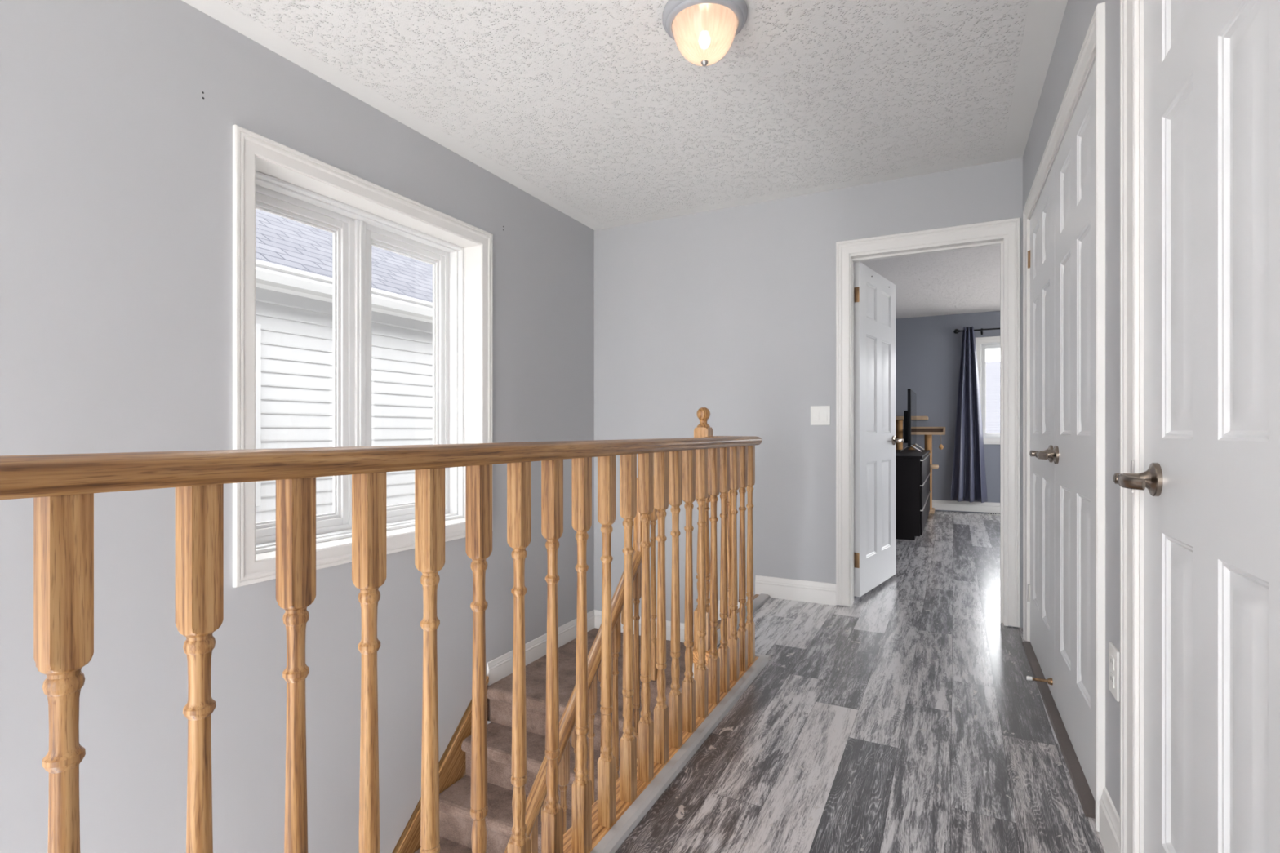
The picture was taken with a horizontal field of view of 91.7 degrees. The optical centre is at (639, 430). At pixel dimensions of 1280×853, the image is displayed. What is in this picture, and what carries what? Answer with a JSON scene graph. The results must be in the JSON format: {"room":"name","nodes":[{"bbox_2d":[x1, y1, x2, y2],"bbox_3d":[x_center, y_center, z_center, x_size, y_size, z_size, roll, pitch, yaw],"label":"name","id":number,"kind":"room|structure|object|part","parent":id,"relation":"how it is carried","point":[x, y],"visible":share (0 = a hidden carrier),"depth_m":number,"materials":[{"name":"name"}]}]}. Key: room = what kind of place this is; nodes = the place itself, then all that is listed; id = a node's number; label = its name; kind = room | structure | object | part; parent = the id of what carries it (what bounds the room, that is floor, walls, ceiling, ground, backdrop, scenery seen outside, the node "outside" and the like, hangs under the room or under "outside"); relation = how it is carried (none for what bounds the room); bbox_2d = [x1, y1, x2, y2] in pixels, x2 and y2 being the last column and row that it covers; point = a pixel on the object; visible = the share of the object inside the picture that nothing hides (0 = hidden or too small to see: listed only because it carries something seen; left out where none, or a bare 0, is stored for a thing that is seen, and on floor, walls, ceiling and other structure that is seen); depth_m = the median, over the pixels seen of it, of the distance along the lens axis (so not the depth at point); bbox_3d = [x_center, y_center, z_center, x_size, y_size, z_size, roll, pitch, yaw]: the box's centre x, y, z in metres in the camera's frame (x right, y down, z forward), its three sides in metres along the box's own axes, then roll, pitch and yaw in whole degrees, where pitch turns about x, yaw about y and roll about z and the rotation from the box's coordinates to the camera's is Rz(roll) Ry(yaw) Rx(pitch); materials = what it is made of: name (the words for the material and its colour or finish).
{"room":"upstairs hallway","nodes":[
{"label":"upstairs hallway","id":0,"kind":"room"},
{"bbox_2d":[0,0,594,852],"bbox_3d":[-1.831,1.027,1.691,0.262,5.486,6.364,0,0,27],"label":"wall","id":1,"kind":"structure","parent":0,"point":[117,117],"depth_m":2.04,"materials":[{"name":"grey paint"}]},
{"bbox_2d":[232,124,493,587],"bbox_3d":[-1.233,-0.263,2.850,0.273,1.626,1.364,0,0,27],"label":"window","id":2,"kind":"structure","parent":1,"relation":"in","point":[271,176],"depth_m":2.84,"materials":[{"name":"white paint"}]},
{"bbox_3d":[-1.469,-0.263,2.631,0.038,1.382,0.516,0,0,27],"label":"sash","id":3,"kind":"part","parent":2,"relation":"part of","materials":[{"name":"white plastic"}]},
{"bbox_3d":[-1.293,-0.263,2.880,0.137,1.472,1.210,0,0,27],"label":"frame","id":4,"kind":"part","parent":2,"relation":"part of","materials":[{"name":"white plastic"}]},
{"bbox_3d":[-1.198,-0.263,3.168,0.038,1.382,0.520,0,0,27],"label":"sash","id":5,"kind":"part","parent":2,"relation":"part of","materials":[{"name":"white plastic"}]},
{"bbox_2d":[487,609,595,685],"bbox_3d":[-0.572,1.323,3.878,0.014,0.124,1.124,0,0,27],"label":"baseboard","id":6,"kind":"structure","parent":1,"relation":"attached to","point":[500,667],"depth_m":3.74,"materials":[{"name":"white paint"}]},
{"bbox_2d":[181,0,1067,230],"bbox_3d":[-0.244,-1.516,0.922,3.468,0.200,6.224,0,0,27],"label":"ceiling","id":7,"kind":"structure","parent":0,"point":[591,109],"depth_m":2.55,"materials":[{"name":"white paint"}]},
{"bbox_2d":[662,0,747,66],"bbox_3d":[0.220,-1.327,2.110,0.288,0.178,0.288,0,0,27],"label":"ceiling light","id":8,"kind":"object","parent":7,"relation":"attached to","point":[703,32],"visible":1,"depth_m":2.04,"materials":[{"name":"white glass"}]},
{"bbox_2d":[594,157,1022,627],"bbox_3d":[1.116,1.027,3.721,3.568,5.486,0.120,0,0,27],"label":"wall","id":9,"kind":"structure","parent":0,"point":[730,313],"depth_m":3.84,"materials":[{"name":"grey paint"}]},
{"bbox_2d":[594,609,693,642],"bbox_3d":[0.087,1.323,4.167,0.928,0.124,0.014,0,0,27],"label":"baseboard","id":10,"kind":"structure","parent":9,"relation":"attached to","point":[597,614],"depth_m":4.16,"materials":[{"name":"white paint"}]},
{"bbox_2d":[718,600,739,620],"bbox_3d":[0.608,1.141,3.903,0.240,0.124,0.014,0,0,27],"label":"baseboard","id":11,"kind":"structure","parent":9,"relation":"attached to","point":[738,605],"depth_m":3.95,"materials":[{"name":"white paint"}]},
{"bbox_2d":[755,575,835,605],"bbox_3d":[0.931,0.958,3.740,0.484,0.124,0.014,0,0,27],"label":"baseboard","id":12,"kind":"structure","parent":9,"relation":"attached to","point":[820,593],"depth_m":3.73,"materials":[{"name":"white paint"}]},
{"bbox_2d":[810,405,830,425],"bbox_3d":[1.065,-0.091,3.673,0.114,0.114,0.010,0,0,27],"label":"light switch","id":13,"kind":"object","parent":9,"relation":"attached to","point":[820,415],"visible":1,"depth_m":3.67,"materials":[{"name":"white plastic"}]},
{"bbox_2d":[853,262,903,596],"bbox_3d":[1.526,-0.009,4.013,0.172,2.002,0.758,0,0,38],"label":"door","id":14,"kind":"structure","parent":9,"relation":"in","point":[875,440],"depth_m":3.92,"materials":[{"name":"white paint"}]},
{"bbox_3d":[1.740,0.065,4.205,0.069,0.065,0.134,0,0,38],"label":"handle","id":15,"kind":"part","parent":14,"relation":"part of","materials":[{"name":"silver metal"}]},
{"bbox_2d":[835,217,1020,626],"bbox_3d":[1.587,-0.041,3.481,0.920,2.122,0.152,0,0,27],"label":"door frame","id":16,"kind":"structure","parent":9,"relation":"attached to","point":[1006,233],"depth_m":3.33,"materials":[{"name":"white paint"}]},
{"bbox_2d":[615,510,1106,852],"bbox_3d":[2.134,1.115,2.562,3.706,0.210,11.100,0,0,27],"label":"floor","id":17,"kind":"structure","parent":0,"point":[905,717],"depth_m":2.06,"materials":[{"name":"laminate"}]},
{"bbox_2d":[590,656,768,852],"bbox_3d":[-0.578,1.011,0.524,0.040,0.018,4.992,0,0,27],"label":"floor strip","id":18,"kind":"object","parent":17,"relation":"on","point":[614,838],"visible":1,"depth_m":1.84,"materials":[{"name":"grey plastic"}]},
{"bbox_2d":[716,647,770,661],"bbox_3d":[0.456,1.011,2.822,0.266,0.018,0.042,0,0,27],"label":"floor strip","id":19,"kind":"object","parent":17,"relation":"on","point":[768,657],"visible":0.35,"depth_m":2.77,"materials":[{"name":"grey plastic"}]},
{"bbox_2d":[716,593,770,645],"bbox_3d":[0.541,1.011,3.357,0.058,0.018,1.020,0,0,27],"label":"floor strip","id":20,"kind":"object","parent":17,"relation":"on","point":[761,599],"visible":0.41,"depth_m":3.60,"materials":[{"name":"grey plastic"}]},
{"bbox_2d":[895,449,930,540],"bbox_3d":[2.860,0.627,6.796,0.517,0.785,2.094,0,0,27],"label":"dresser","id":21,"kind":"object","parent":17,"relation":"on","point":[913,491],"visible":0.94,"depth_m":5.82,"materials":[{"name":"black laminate"}]},
{"bbox_2d":[899,388,924,452],"bbox_3d":[3.152,-0.111,7.181,0.217,0.688,1.070,0,0,27],"label":"television","id":22,"kind":"object","parent":21,"relation":"on","point":[909,415],"visible":1,"depth_m":6.85,"materials":[{"name":"black plastic"}]},
{"bbox_3d":[2.975,0.190,6.831,0.217,0.087,0.037,0,0,27],"label":"stand leg","id":23,"kind":"part","parent":22,"relation":"part of","materials":[{"name":"silver metal"}]},
{"bbox_3d":[3.336,0.190,7.545,0.217,0.087,0.037,0,0,27],"label":"stand leg","id":24,"kind":"part","parent":22,"relation":"part of","materials":[{"name":"silver metal"}]},
{"bbox_3d":[2.840,0.393,6.221,0.018,0.221,1.039,0,0,27],"label":"drawer","id":25,"kind":"part","parent":21,"relation":"part of","materials":[{"name":"black laminate"}]},
{"bbox_3d":[2.840,0.624,6.221,0.018,0.218,1.039,0,0,27],"label":"drawer","id":26,"kind":"part","parent":21,"relation":"part of","materials":[{"name":"black laminate"}]},
{"bbox_3d":[2.840,0.855,6.221,0.018,0.220,1.039,0,0,27],"label":"drawer","id":27,"kind":"part","parent":21,"relation":"part of","materials":[{"name":"black laminate"}]},
{"bbox_3d":[3.312,0.393,7.153,0.018,0.221,1.039,0,0,27],"label":"drawer","id":28,"kind":"part","parent":21,"relation":"part of","materials":[{"name":"black laminate"}]},
{"bbox_3d":[3.312,0.624,7.153,0.018,0.218,1.039,0,0,27],"label":"drawer","id":29,"kind":"part","parent":21,"relation":"part of","materials":[{"name":"black laminate"}]},
{"bbox_3d":[3.312,0.855,7.153,0.018,0.220,1.039,0,0,27],"label":"drawer","id":30,"kind":"part","parent":21,"relation":"part of","materials":[{"name":"black laminate"}]},
{"bbox_2d":[895,416,945,514],"bbox_3d":[3.480,0.417,7.841,0.670,1.205,0.385,0,0,27],"label":"cat tree","id":31,"kind":"object","parent":17,"relation":"on","point":[928,432],"visible":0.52,"depth_m":7.72,"materials":[{"name":"brown wood"}]},
{"bbox_3d":[3.321,0.420,7.958,0.084,1.110,0.084,0,0,27],"label":"post","id":32,"kind":"part","parent":31,"relation":"part of","materials":[{"name":"brown wicker"}]},
{"bbox_3d":[3.597,0.499,7.751,0.084,0.951,0.084,0,0,27],"label":"post","id":33,"kind":"part","parent":31,"relation":"part of","materials":[{"name":"brown wicker"}]},
{"bbox_2d":[916,426,945,435],"bbox_3d":[3.579,-0.002,7.760,0.420,0.100,0.330,0,0,27],"label":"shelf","id":34,"kind":"object","parent":31,"relation":"on","point":[920,430],"depth_m":7.68,"materials":[{"name":"beige wood"}]},
{"bbox_2d":[1022,641,1095,818],"bbox_3d":[1.533,1.014,2.301,0.060,0.012,1.494,0,0,26],"label":"floor strip","id":35,"kind":"object","parent":17,"relation":"on","point":[1084,793],"visible":0.59,"depth_m":2.02,"materials":[{"name":"grey wood"}]},
{"bbox_2d":[853,244,999,318],"bbox_3d":[3.665,-1.574,5.293,3.640,0.200,5.086,0,0,27],"label":"ceiling","id":36,"kind":"structure","parent":0,"point":[966,281],"depth_m":6.12,"materials":[{"name":"white paint"}]},
{"bbox_2d":[895,311,999,513],"bbox_3d":[4.795,-0.152,7.526,3.640,2.844,0.160,0,0,27],"label":"wall","id":37,"kind":"structure","parent":0,"point":[928,349],"depth_m":7.93,"materials":[{"name":"grey paint"}]},
{"bbox_2d":[932,499,999,513],"bbox_3d":[4.764,0.946,7.444,3.420,0.124,0.014,0,0,27],"label":"baseboard","id":38,"kind":"structure","parent":37,"relation":"attached to","point":[986,507],"depth_m":7.78,"materials":[{"name":"white paint"}]},
{"bbox_2d":[953,328,999,334],"bbox_3d":[4.836,-1.232,7.340,2.018,0.080,0.136,0,0,27],"label":"curtain rod","id":39,"kind":"object","parent":37,"relation":"attached to","point":[956,331],"visible":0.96,"depth_m":7.67,"materials":[{"name":"black metal"}]},
{"bbox_2d":[950,326,987,502],"bbox_3d":[4.069,-0.204,7.683,0.409,2.163,0.121,0,0,27],"label":"curtain","id":40,"kind":"object","parent":39,"relation":"hanging from","point":[969,476],"visible":1,"depth_m":7.68,"materials":[{"name":"grey fabric"}]},
{"bbox_3d":[4.850,-1.242,7.291,1.950,0.017,0.017,0,0,27],"label":"rod","id":41,"kind":"part","parent":39,"relation":"part of","materials":[{"name":"black metal"}]},
{"bbox_2d":[975,336,999,444],"bbox_3d":[5.135,-0.497,7.341,2.109,1.329,0.173,0,0,27],"label":"window","id":42,"kind":"structure","parent":37,"relation":"in","point":[991,342],"depth_m":7.72,"materials":[{"name":"white paint"}]},
{"bbox_3d":[4.716,-0.497,7.566,0.970,1.141,0.040,0,0,27],"label":"sash","id":43,"kind":"part","parent":42,"relation":"part of","materials":[{"name":"white plastic"}]},
{"bbox_2d":[1022,0,1119,817],"bbox_3d":[0.672,-0.148,0.417,0.111,2.736,6.220,0,0,26],"label":"wall","id":44,"kind":"structure","parent":0,"point":[1078,14],"depth_m":1.53,"materials":[{"name":"grey paint"}]},
{"bbox_2d":[1027,160,1054,701],"bbox_3d":[1.689,0.001,2.649,0.104,2.011,0.755,0,0,26],"label":"door","id":45,"kind":"structure","parent":44,"relation":"in","point":[1041,255],"depth_m":2.59,"materials":[{"name":"white paint"}]},
{"bbox_3d":[1.548,0.087,2.403,0.069,0.065,0.134,0,0,26],"label":"handle","id":46,"kind":"part","parent":45,"relation":"part of","materials":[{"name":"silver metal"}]},
{"bbox_2d":[1022,2,1105,831],"bbox_3d":[1.571,-0.031,2.285,0.118,2.102,1.639,0,0,26],"label":"door frame","id":47,"kind":"structure","parent":44,"relation":"attached to","point":[1093,48],"depth_m":1.58,"materials":[{"name":"white paint"}]},
{"bbox_2d":[1035,61,1095,801],"bbox_3d":[1.356,0.001,1.970,0.104,2.011,0.755,0,0,26],"label":"door","id":48,"kind":"structure","parent":44,"relation":"in","point":[1073,455],"depth_m":1.95,"materials":[{"name":"white paint"}]},
{"bbox_2d":[1026,675,1053,685],"bbox_3d":[1.527,0.952,2.375,0.083,0.025,0.026,0,0,26],"label":"door stop","id":49,"kind":"object","parent":48,"relation":"attached to","point":[1049,681],"visible":1,"depth_m":2.37,"materials":[{"name":"gold metal"}]},
{"bbox_3d":[1.464,0.087,2.231,0.069,0.065,0.134,0,0,26],"label":"handle","id":50,"kind":"part","parent":48,"relation":"part of","materials":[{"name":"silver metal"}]},
{"bbox_2d":[1098,786,1119,852],"bbox_3d":[1.114,0.958,1.460,0.014,0.124,0.236,0,0,26],"label":"baseboard","id":51,"kind":"structure","parent":44,"relation":"attached to","point":[1109,819],"depth_m":1.49,"materials":[{"name":"white paint"}]},
{"bbox_2d":[1109,642,1119,702],"bbox_3d":[1.124,0.570,1.474,0.008,0.116,0.078,0,0,26],"label":"wall outlet","id":52,"kind":"object","parent":44,"relation":"attached to","point":[1114,655],"visible":1,"depth_m":1.46,"materials":[{"name":"white plastic"}]},
{"bbox_2d":[1110,653,1114,670],"bbox_3d":[1.122,0.549,1.474,0.003,0.028,0.033,0,0,26],"label":"socket","id":53,"kind":"object","parent":52,"relation":"attached to","point":[1112,655],"depth_m":1.47,"materials":[{"name":"grey plastic"}]},
{"bbox_2d":[1110,671,1114,688],"bbox_3d":[1.122,0.591,1.474,0.003,0.028,0.033,0,0,26],"label":"socket","id":54,"kind":"object","parent":52,"relation":"attached to","point":[1112,673],"depth_m":1.47,"materials":[{"name":"grey plastic"}]},
{"bbox_2d":[1120,0,1143,852],"bbox_3d":[0.925,-0.036,0.965,0.118,2.113,0.844,0,0,26],"label":"door frame","id":55,"kind":"structure","parent":44,"relation":"attached to","point":[1131,11],"depth_m":1.31,"materials":[{"name":"white paint"}]},
{"bbox_3d":[1.033,0.095,1.304,0.003,0.068,0.016,0,0,26],"label":"strike plate","id":56,"kind":"part","parent":55,"relation":"part of","materials":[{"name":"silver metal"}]},
{"bbox_2d":[1113,0,1279,852],"bbox_3d":[0.876,0.001,0.987,0.104,2.011,0.666,0,0,26],"label":"door","id":57,"kind":"structure","parent":44,"relation":"in","point":[1209,481],"depth_m":0.96,"materials":[{"name":"white paint"}]},
{"bbox_3d":[0.951,0.094,1.180,0.069,0.065,0.134,0,0,26],"label":"handle","id":58,"kind":"part","parent":57,"relation":"part of","materials":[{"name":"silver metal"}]},
{"bbox_3d":[-0.748,2.417,0.603,0.280,2.705,5.000,0,0,27],"label":"wall","id":59,"kind":"structure","parent":0,"visible":0},
{"bbox_2d":[563,646,758,852],"bbox_3d":[-0.735,1.032,0.603,0.315,0.057,4.992,0,0,27],"label":"floor plate","id":60,"kind":"object","parent":59,"relation":"on","point":[598,832],"visible":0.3,"depth_m":1.73,"materials":[{"name":"brown wood"}]},
{"bbox_2d":[0,407,761,852],"bbox_3d":[-0.716,0.625,0.616,0.307,1.470,5.012,0,0,27],"label":"stair railing","id":61,"kind":"object","parent":60,"relation":"on","point":[62,487],"visible":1,"depth_m":1.04,"materials":[{"name":"brown wood"}]},
{"bbox_3d":[-0.695,0.043,0.593,0.248,0.040,4.992,0,0,27],"label":"handrail","id":62,"kind":"part","parent":61,"relation":"part of","materials":[{"name":"brown wood"}]},
{"bbox_3d":[0.294,0.672,2.875,0.069,1.376,0.069,0,0,27],"label":"newel post","id":63,"kind":"part","parent":61,"relation":"part of","materials":[{"name":"brown wood"}]},
{"bbox_3d":[-0.257,3.820,1.007,3.368,0.100,6.164,0,0,27],"label":"floor","id":64,"kind":"structure","parent":0,"visible":0},
{"bbox_2d":[392,620,720,852],"bbox_3d":[-0.442,2.486,2.837,1.183,2.568,2.863,0,0,27],"label":"staircase","id":65,"kind":"structure","parent":64,"relation":"on","point":[455,821],"depth_m":3.08,"materials":[{"name":"brown carpet"}]},
{"bbox_2d":[503,477,657,852],"bbox_3d":[-0.248,1.560,2.181,0.270,2.686,1.820,0,0,27],"label":"stair railing","id":66,"kind":"object","parent":65,"relation":"on","point":[535,800],"visible":0.43,"depth_m":2.61,"materials":[{"name":"brown wood"}]},
{"label":"outside","id":67,"kind":"structure","parent":0,"visible":0},
{"bbox_3d":[4.515,4.120,8.923,80.000,0.200,100.000,0,0,27],"label":"ground","id":68,"kind":"structure","parent":67,"visible":0},
{"bbox_2d":[255,208,432,522],"bbox_3d":[-3.829,0.320,5.861,3.716,7.437,15.200,0,0,27],"label":"house","id":69,"kind":"structure","parent":68,"relation":"on","point":[294,260],"depth_m":4.99,"materials":[{"name":"grey plastic"}]},
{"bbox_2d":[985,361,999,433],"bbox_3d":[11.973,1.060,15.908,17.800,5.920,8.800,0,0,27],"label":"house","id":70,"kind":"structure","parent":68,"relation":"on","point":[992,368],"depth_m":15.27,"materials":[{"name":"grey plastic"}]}
]}

